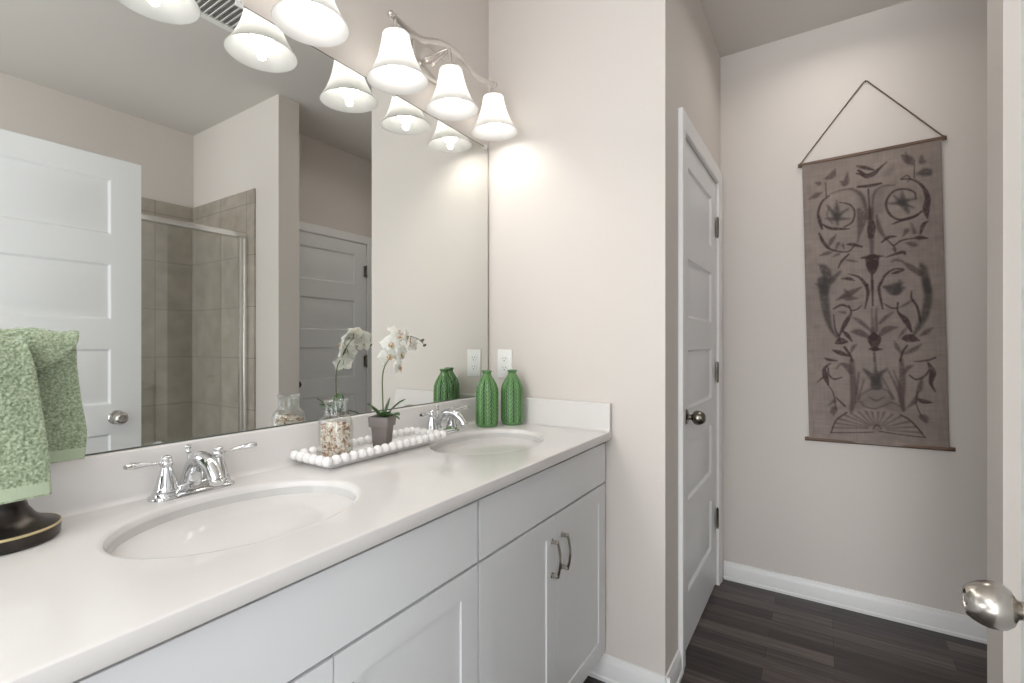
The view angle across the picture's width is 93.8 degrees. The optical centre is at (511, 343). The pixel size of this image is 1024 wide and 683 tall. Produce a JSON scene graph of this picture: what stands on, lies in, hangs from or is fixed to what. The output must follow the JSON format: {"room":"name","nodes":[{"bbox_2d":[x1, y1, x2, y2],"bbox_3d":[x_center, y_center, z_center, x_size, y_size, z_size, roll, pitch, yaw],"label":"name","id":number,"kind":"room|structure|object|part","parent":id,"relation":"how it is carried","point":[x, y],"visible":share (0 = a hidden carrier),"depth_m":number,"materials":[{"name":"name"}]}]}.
{"room":"bathroom","nodes":[
{"label":"bathroom","id":0,"kind":"room"},
{"bbox_2d":[242,0,488,369],"bbox_3d":[-0.613,-0.141,1.374,0.120,2.753,1.700,0,0,33],"label":"wall","id":1,"kind":"structure","parent":0,"point":[463,24],"depth_m":1.75,"materials":[{"name":"grey paint"}]},
{"bbox_2d":[0,0,487,455],"bbox_3d":[-0.525,-0.312,1.388,0.011,1.060,1.562,0,0,33],"label":"wall mirror","id":2,"kind":"object","parent":1,"relation":"attached to","point":[231,223],"visible":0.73,"depth_m":1.13,"materials":[{"name":"silver mirror"}]},
{"bbox_2d":[27,397,475,517],"bbox_3d":[-0.513,0.269,1.383,0.034,0.102,1.574,0,0,33],"label":"backsplash","id":3,"kind":"structure","parent":1,"relation":"attached to","point":[90,483],"depth_m":1.04,"materials":[{"name":"stone"}]},
{"bbox_2d":[271,0,349,46],"bbox_3d":[-0.657,-0.929,1.003,0.209,0.247,0.695,0,0,33],"label":"vanity light","id":4,"kind":"object","parent":1,"relation":"attached to","point":[318,23],"visible":1,"depth_m":1.25,"materials":[{"name":"white glass"}]},
{"bbox_3d":[-0.507,-0.870,1.210,0.061,0.108,0.061,0,0,33],"label":"bulb","id":5,"kind":"part","parent":4,"relation":"part of","materials":[{"name":"white glass"}]},
{"bbox_2d":[367,10,517,140],"bbox_3d":[-0.219,-0.930,1.679,0.209,0.272,0.694,0,0,33],"label":"vanity light","id":6,"kind":"object","parent":1,"relation":"attached to","point":[402,66],"visible":1,"depth_m":1.63,"materials":[{"name":"white glass"}]},
{"bbox_3d":[-0.349,-0.868,1.454,0.183,0.138,0.183,0,4,33],"label":"lamp shade","id":7,"kind":"part","parent":6,"relation":"part of","materials":[{"name":"white glass"}]},
{"bbox_3d":[-0.349,-0.865,1.454,0.061,0.108,0.061,0,4,33],"label":"bulb","id":8,"kind":"part","parent":6,"relation":"part of","materials":[{"name":"white glass"}]},
{"bbox_3d":[-0.303,-1.004,1.720,0.024,0.116,0.150,0,4,33],"label":"plate","id":9,"kind":"part","parent":6,"relation":"part of","materials":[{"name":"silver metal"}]},
{"bbox_3d":[-0.261,-1.014,1.681,0.101,0.031,0.022,0,0,21],"label":"arm","id":10,"kind":"part","parent":6,"relation":"part of","materials":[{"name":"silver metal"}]},
{"bbox_3d":[-0.252,-1.015,1.695,0.022,0.029,0.101,0,0,-44],"label":"arm","id":11,"kind":"part","parent":6,"relation":"part of","materials":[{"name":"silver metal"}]},
{"bbox_3d":[-0.210,-0.880,1.669,0.061,0.108,0.061,0,4,33],"label":"bulb","id":12,"kind":"part","parent":6,"relation":"part of","materials":[{"name":"white glass"}]},
{"bbox_3d":[-0.210,-0.884,1.668,0.183,0.138,0.183,0,4,33],"label":"lamp shade","id":13,"kind":"part","parent":6,"relation":"part of","materials":[{"name":"white glass"}]},
{"bbox_3d":[-0.071,-0.900,1.883,0.183,0.138,0.183,0,4,33],"label":"lamp shade","id":14,"kind":"part","parent":6,"relation":"part of","materials":[{"name":"white glass"}]},
{"bbox_3d":[-0.071,-0.897,1.883,0.061,0.108,0.061,0,4,33],"label":"bulb","id":15,"kind":"part","parent":6,"relation":"part of","materials":[{"name":"white glass"}]},
{"bbox_2d":[489,0,719,675],"bbox_3d":[0.503,-0.141,2.298,0.748,2.753,1.063,0,0,33],"label":"wall","id":16,"kind":"structure","parent":0,"point":[583,198],"depth_m":1.78,"materials":[{"name":"grey paint"}]},
{"bbox_2d":[498,350,511,377],"bbox_3d":[-0.031,0.084,2.005,0.073,0.118,0.008,0,0,33],"label":"wall outlet","id":17,"kind":"object","parent":16,"relation":"attached to","point":[504,356],"visible":0.96,"depth_m":2.00,"materials":[{"name":"white plastic"}]},
{"bbox_2d":[501,356,506,362],"bbox_3d":[-0.032,0.064,2.003,0.029,0.029,0.004,0,0,33],"label":"receptacle","id":18,"kind":"object","parent":17,"relation":"attached to","point":[503,358],"depth_m":2.00,"materials":[{"name":"white plastic"}]},
{"bbox_2d":[501,365,506,371],"bbox_3d":[-0.032,0.103,2.003,0.029,0.029,0.004,0,0,33],"label":"receptacle","id":19,"kind":"object","parent":17,"relation":"attached to","point":[503,367],"depth_m":2.00,"materials":[{"name":"white plastic"}]},
{"bbox_2d":[588,654,670,682],"bbox_3d":[0.413,1.190,1.712,0.296,0.092,0.018,0,0,33],"label":"baseboard","id":20,"kind":"structure","parent":16,"relation":"attached to","point":[609,669],"depth_m":1.72,"materials":[{"name":"white paint"}]},
{"bbox_2d":[664,649,682,682],"bbox_3d":[0.578,1.190,1.710,0.018,0.092,0.194,0,0,33],"label":"baseboard","id":21,"kind":"structure","parent":16,"relation":"attached to","point":[675,672],"depth_m":1.73,"materials":[{"name":"white paint"}]},
{"bbox_2d":[678,107,722,673],"bbox_3d":[0.861,0.176,2.147,0.018,2.120,0.844,0,0,33],"label":"door frame","id":22,"kind":"structure","parent":16,"relation":"attached to","point":[686,128],"depth_m":1.82,"materials":[{"name":"white paint"}]},
{"bbox_2d":[686,141,718,648],"bbox_3d":[0.875,0.205,2.156,0.109,2.038,0.741,0,0,33],"label":"door","id":23,"kind":"structure","parent":16,"relation":"in","point":[702,224],"depth_m":2.14,"materials":[{"name":"white paint"}]},
{"bbox_3d":[0.721,0.291,1.886,0.074,0.061,0.061,0,0,33],"label":"knob","id":24,"kind":"part","parent":23,"relation":"part of","materials":[{"name":"silver metal"}]},
{"bbox_2d":[583,578,986,682],"bbox_3d":[0.527,1.261,0.219,3.350,0.050,4.800,0,0,33],"label":"floor","id":25,"kind":"structure","parent":0,"point":[743,633],"depth_m":1.95,"materials":[{"name":"brown wood"}]},
{"bbox_2d":[72,501,477,682],"bbox_3d":[-0.502,0.798,0.911,0.566,0.876,0.792,0,0,33],"label":"base cabinet","id":26,"kind":"object","parent":25,"relation":"on","point":[403,608],"visible":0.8,"depth_m":0.82,"materials":[{"name":"white paint"}]},
{"bbox_2d":[0,395,611,682],"bbox_3d":[-0.295,0.345,1.241,0.555,0.255,1.574,0,0,33],"label":"countertop","id":27,"kind":"structure","parent":26,"relation":"on","point":[124,574],"depth_m":0.89,"materials":[{"name":"stone"}]},
{"bbox_2d":[0,500,61,555],"bbox_3d":[-0.816,0.153,0.762,0.142,0.330,0.147,0,0,11],"label":"towel stand","id":28,"kind":"object","parent":27,"relation":"on","point":[22,527],"visible":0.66,"depth_m":0.75,"materials":[{"name":"brown metal"}]},
{"bbox_2d":[0,327,86,504],"bbox_3d":[-0.810,0.108,0.779,0.131,0.273,0.216,0,0,33],"label":"hand towel","id":29,"kind":"object","parent":28,"relation":"hanging from","point":[43,420],"visible":1,"depth_m":0.77,"materials":[{"name":"green fabric"}]},
{"bbox_2d":[123,442,256,501],"bbox_3d":[-0.673,0.269,1.024,0.210,0.098,0.161,0,0,-21],"label":"faucet","id":30,"kind":"object","parent":27,"relation":"on","point":[193,481],"visible":1,"depth_m":0.99,"materials":[{"name":"silver metal"}]},
{"bbox_3d":[-0.732,0.240,0.951,0.017,0.017,0.071,0,0,15],"label":"lever","id":31,"kind":"part","parent":30,"relation":"part of","materials":[{"name":"silver metal"}]},
{"bbox_3d":[-0.716,0.267,0.992,0.046,0.072,0.046,0,0,33],"label":"handle","id":32,"kind":"part","parent":30,"relation":"part of","materials":[{"name":"silver metal"}]},
{"bbox_3d":[-0.705,0.260,1.046,0.015,0.080,0.015,0,0,33],"label":"lift rod","id":33,"kind":"part","parent":30,"relation":"part of","materials":[{"name":"silver metal"}]},
{"bbox_3d":[-0.688,0.307,1.034,0.054,0.023,0.166,0,0,33],"label":"plate","id":34,"kind":"part","parent":30,"relation":"part of","materials":[{"name":"silver metal"}]},
{"bbox_3d":[-0.652,0.266,1.011,0.144,0.078,0.046,0,0,33],"label":"spout","id":35,"kind":"part","parent":30,"relation":"part of","materials":[{"name":"silver metal"}]},
{"bbox_3d":[-0.660,0.267,1.077,0.046,0.072,0.046,0,0,33],"label":"handle","id":36,"kind":"part","parent":30,"relation":"part of","materials":[{"name":"silver metal"}]},
{"bbox_3d":[-0.630,0.240,1.109,0.071,0.017,0.017,0,0,-39],"label":"lever","id":37,"kind":"part","parent":30,"relation":"part of","materials":[{"name":"silver metal"}]},
{"bbox_2d":[106,486,355,553],"bbox_3d":[-0.505,0.403,0.921,0.325,0.140,0.429,0,0,33],"label":"sink basin","id":38,"kind":"object","parent":27,"relation":"in","point":[236,516],"depth_m":0.94,"materials":[{"name":"white ceramic"}]},
{"bbox_2d":[290,426,445,468],"bbox_3d":[-0.398,0.299,1.404,0.159,0.038,0.456,0,0,33],"label":"tray","id":39,"kind":"object","parent":27,"relation":"on","point":[362,448],"visible":0.81,"depth_m":1.34,"materials":[{"name":"white ceramic"}]},
{"bbox_2d":[367,326,425,446],"bbox_3d":[-0.354,0.128,1.450,0.108,0.367,0.214,0,0,15],"label":"potted orchid","id":40,"kind":"object","parent":39,"relation":"on","point":[381,424],"visible":1,"depth_m":1.43,"materials":[{"name":"grey plant"}]},
{"bbox_3d":[-0.383,0.262,1.416,0.064,0.098,0.064,0,0,9],"label":"pot","id":41,"kind":"part","parent":40,"relation":"part of","materials":[{"name":"grey ceramic"}]},
{"bbox_3d":[-0.372,0.035,1.435,0.066,0.053,0.012,0,0,-24],"label":"flower","id":42,"kind":"part","parent":40,"relation":"part of","materials":[{"name":"white plant"}]},
{"bbox_3d":[-0.366,-0.004,1.439,0.066,0.051,0.020,0,0,-13],"label":"flower","id":43,"kind":"part","parent":40,"relation":"part of","materials":[{"name":"white plant"}]},
{"bbox_3d":[-0.354,-0.034,1.477,0.037,0.044,0.069,0,0,33],"label":"flower","id":44,"kind":"part","parent":40,"relation":"part of","materials":[{"name":"white plant"}]},
{"bbox_3d":[-0.343,0.062,1.438,0.015,0.051,0.068,0,0,3],"label":"flower","id":45,"kind":"part","parent":40,"relation":"part of","materials":[{"name":"white plant"}]},
{"bbox_3d":[-0.352,-0.020,1.453,0.026,0.044,0.060,0,0,33],"label":"flower","id":46,"kind":"part","parent":40,"relation":"part of","materials":[{"name":"white plant"}]},
{"bbox_3d":[-0.337,0.025,1.457,0.016,0.051,0.067,0,0,16],"label":"flower","id":47,"kind":"part","parent":40,"relation":"part of","materials":[{"name":"white plant"}]},
{"bbox_3d":[-0.337,0.104,1.474,0.018,0.254,0.156,0,0,42],"label":"stem","id":48,"kind":"part","parent":40,"relation":"part of","materials":[{"name":"green"}]},
{"bbox_3d":[-0.331,-0.025,1.498,0.015,0.050,0.068,0,0,0],"label":"flower","id":49,"kind":"part","parent":40,"relation":"part of","materials":[{"name":"white plant"}]},
{"bbox_3d":[-0.318,-0.004,1.475,0.011,0.056,0.065,0,0,-9],"label":"flower","id":50,"kind":"part","parent":40,"relation":"part of","materials":[{"name":"white plant"}]},
{"bbox_3d":[-0.311,0.000,1.507,0.013,0.043,0.059,0,0,-35],"label":"flower","id":51,"kind":"part","parent":40,"relation":"part of","materials":[{"name":"white plant"}]},
{"bbox_3d":[-0.470,0.229,1.278,0.089,0.164,0.089,0,0,33],"label":"apothecary jar","id":52,"kind":"object","parent":39,"relation":"on","visible":0},
{"bbox_2d":[320,421,350,457],"bbox_3d":[-0.469,0.256,1.278,0.078,0.101,0.080,0,0,33],"label":"seashells","id":53,"kind":"object","parent":52,"relation":"in","point":[335,438],"visible":0.97,"depth_m":1.25,"materials":[{"name":"beige"}]},
{"bbox_2d":[419,405,468,433],"bbox_3d":[-0.236,0.269,1.699,0.210,0.098,0.161,0,0,-21],"label":"faucet","id":54,"kind":"object","parent":27,"relation":"on","point":[446,420],"visible":0.91,"depth_m":1.68,"materials":[{"name":"silver metal"}]},
{"bbox_3d":[-0.295,0.240,1.626,0.017,0.017,0.071,0,0,15],"label":"lever","id":55,"kind":"part","parent":54,"relation":"part of","materials":[{"name":"silver metal"}]},
{"bbox_3d":[-0.278,0.267,1.666,0.046,0.072,0.046,0,0,33],"label":"handle","id":56,"kind":"part","parent":54,"relation":"part of","materials":[{"name":"silver metal"}]},
{"bbox_3d":[-0.251,0.307,1.709,0.054,0.023,0.166,0,0,33],"label":"plate","id":57,"kind":"part","parent":54,"relation":"part of","materials":[{"name":"silver metal"}]},
{"bbox_3d":[-0.214,0.266,1.686,0.144,0.078,0.046,0,0,33],"label":"spout","id":58,"kind":"part","parent":54,"relation":"part of","materials":[{"name":"silver metal"}]},
{"bbox_3d":[-0.223,0.267,1.752,0.046,0.072,0.046,0,0,33],"label":"handle","id":59,"kind":"part","parent":54,"relation":"part of","materials":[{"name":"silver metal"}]},
{"bbox_3d":[-0.192,0.240,1.784,0.071,0.017,0.017,0,0,-39],"label":"lever","id":60,"kind":"part","parent":54,"relation":"part of","materials":[{"name":"silver metal"}]},
{"bbox_2d":[475,370,498,427],"bbox_3d":[-0.097,0.211,1.853,0.089,0.215,0.089,0,0,-27],"label":"bottle","id":61,"kind":"object","parent":27,"relation":"on","point":[487,394],"visible":1,"depth_m":1.82,"materials":[{"name":"ceramic"}]},
{"bbox_2d":[432,433,541,450],"bbox_3d":[-0.076,0.403,1.584,0.325,0.140,0.429,0,0,33],"label":"sink basin","id":62,"kind":"object","parent":27,"relation":"in","point":[454,441],"depth_m":1.67,"materials":[{"name":"white ceramic"}]},
{"bbox_2d":[501,369,522,424],"bbox_3d":[0.001,0.211,1.903,0.089,0.215,0.089,0,0,43],"label":"bottle","id":63,"kind":"object","parent":27,"relation":"on","point":[512,388],"visible":1,"depth_m":1.87,"materials":[{"name":"ceramic"}]},
{"bbox_3d":[-0.413,0.817,0.626,0.040,0.615,0.386,0,0,33],"label":"door","id":64,"kind":"part","parent":26,"relation":"part of","materials":[{"name":"white paint"}]},
{"bbox_3d":[-0.201,0.817,0.953,0.040,0.615,0.386,0,0,33],"label":"door","id":65,"kind":"part","parent":26,"relation":"part of","materials":[{"name":"white paint"}]},
{"bbox_2d":[475,443,604,682],"bbox_3d":[-0.075,0.798,1.570,0.566,0.876,0.778,0,0,33],"label":"base cabinet","id":66,"kind":"object","parent":25,"relation":"on","point":[541,535],"visible":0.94,"depth_m":1.38,"materials":[{"name":"white paint"}]},
{"bbox_3d":[0.012,0.817,1.282,0.040,0.615,0.381,0,0,33],"label":"door","id":67,"kind":"part","parent":66,"relation":"part of","materials":[{"name":"white paint"}]},
{"bbox_3d":[0.117,0.433,1.443,0.040,0.141,0.765,0,0,33],"label":"drawer","id":68,"kind":"part","parent":66,"relation":"part of","materials":[{"name":"white paint"}]},
{"bbox_3d":[0.130,0.629,1.396,0.033,0.113,0.013,0,0,33],"label":"pull handle","id":69,"kind":"part","parent":66,"relation":"part of","materials":[{"name":"silver metal"}]},
{"bbox_3d":[0.165,0.629,1.450,0.033,0.113,0.013,0,0,33],"label":"pull handle","id":70,"kind":"part","parent":66,"relation":"part of","materials":[{"name":"silver metal"}]},
{"bbox_3d":[0.221,0.817,1.604,0.040,0.615,0.381,0,0,33],"label":"door","id":71,"kind":"part","parent":66,"relation":"part of","materials":[{"name":"white paint"}]},
{"bbox_2d":[961,0,1023,682],"bbox_3d":[0.473,0.204,0.284,0.182,2.040,0.844,0,0,33],"label":"door","id":72,"kind":"structure","parent":25,"relation":"on","point":[990,604],"depth_m":0.64,"materials":[{"name":"white paint"}]},
{"bbox_3d":[0.607,0.325,0.590,0.074,0.061,0.061,0,0,33],"label":"knob","id":73,"kind":"part","parent":72,"relation":"part of","materials":[{"name":"silver metal"}]},
{"bbox_2d":[700,0,909,57],"bbox_3d":[0.518,-1.542,0.582,2.880,0.050,4.200,0,0,33],"label":"ceiling","id":74,"kind":"structure","parent":0,"point":[735,26],"depth_m":2.22,"materials":[{"name":"grey paint"}]},
{"bbox_2d":[720,0,986,615],"bbox_3d":[1.648,-0.141,2.248,1.458,2.753,0.100,0,0,33],"label":"wall","id":75,"kind":"structure","parent":0,"point":[899,523],"depth_m":2.24,"materials":[{"name":"grey paint"}]},
{"bbox_2d":[724,560,986,643],"bbox_3d":[1.621,1.190,2.195,1.205,0.092,0.018,0,0,33],"label":"baseboard","id":76,"kind":"structure","parent":75,"relation":"attached to","point":[929,618],"depth_m":2.20,"materials":[{"name":"white paint"}]},
{"bbox_2d":[798,80,955,451],"bbox_3d":[1.639,-0.369,2.186,0.607,1.686,0.029,-1,-1,33],"label":"tapestry","id":77,"kind":"object","parent":75,"relation":"attached to","point":[877,369],"visible":1,"depth_m":2.17,"materials":[{"name":"fabric"}]},
{"bbox_3d":[1.623,-1.034,2.193,0.532,0.344,0.024,-1,-1,33],"label":"cord","id":78,"kind":"part","parent":77,"relation":"part of","materials":[{"name":"brown fabric"}]},
{"bbox_3d":[1.625,-0.874,2.192,0.544,0.018,0.018,-1,-1,33],"label":"rod","id":79,"kind":"part","parent":77,"relation":"part of","materials":[{"name":"brown wood"}]},
{"bbox_3d":[1.649,0.453,2.176,0.544,0.018,0.018,-1,-1,33],"label":"rod","id":80,"kind":"part","parent":77,"relation":"part of","materials":[{"name":"brown wood"}]},
{"bbox_2d":[987,0,1020,682],"bbox_3d":[1.758,-0.141,0.932,1.180,2.753,0.137,0,0,33],"label":"wall partition","id":81,"kind":"structure","parent":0,"point":[1003,16],"depth_m":1.19,"materials":[{"name":"grey paint"}]}
]}

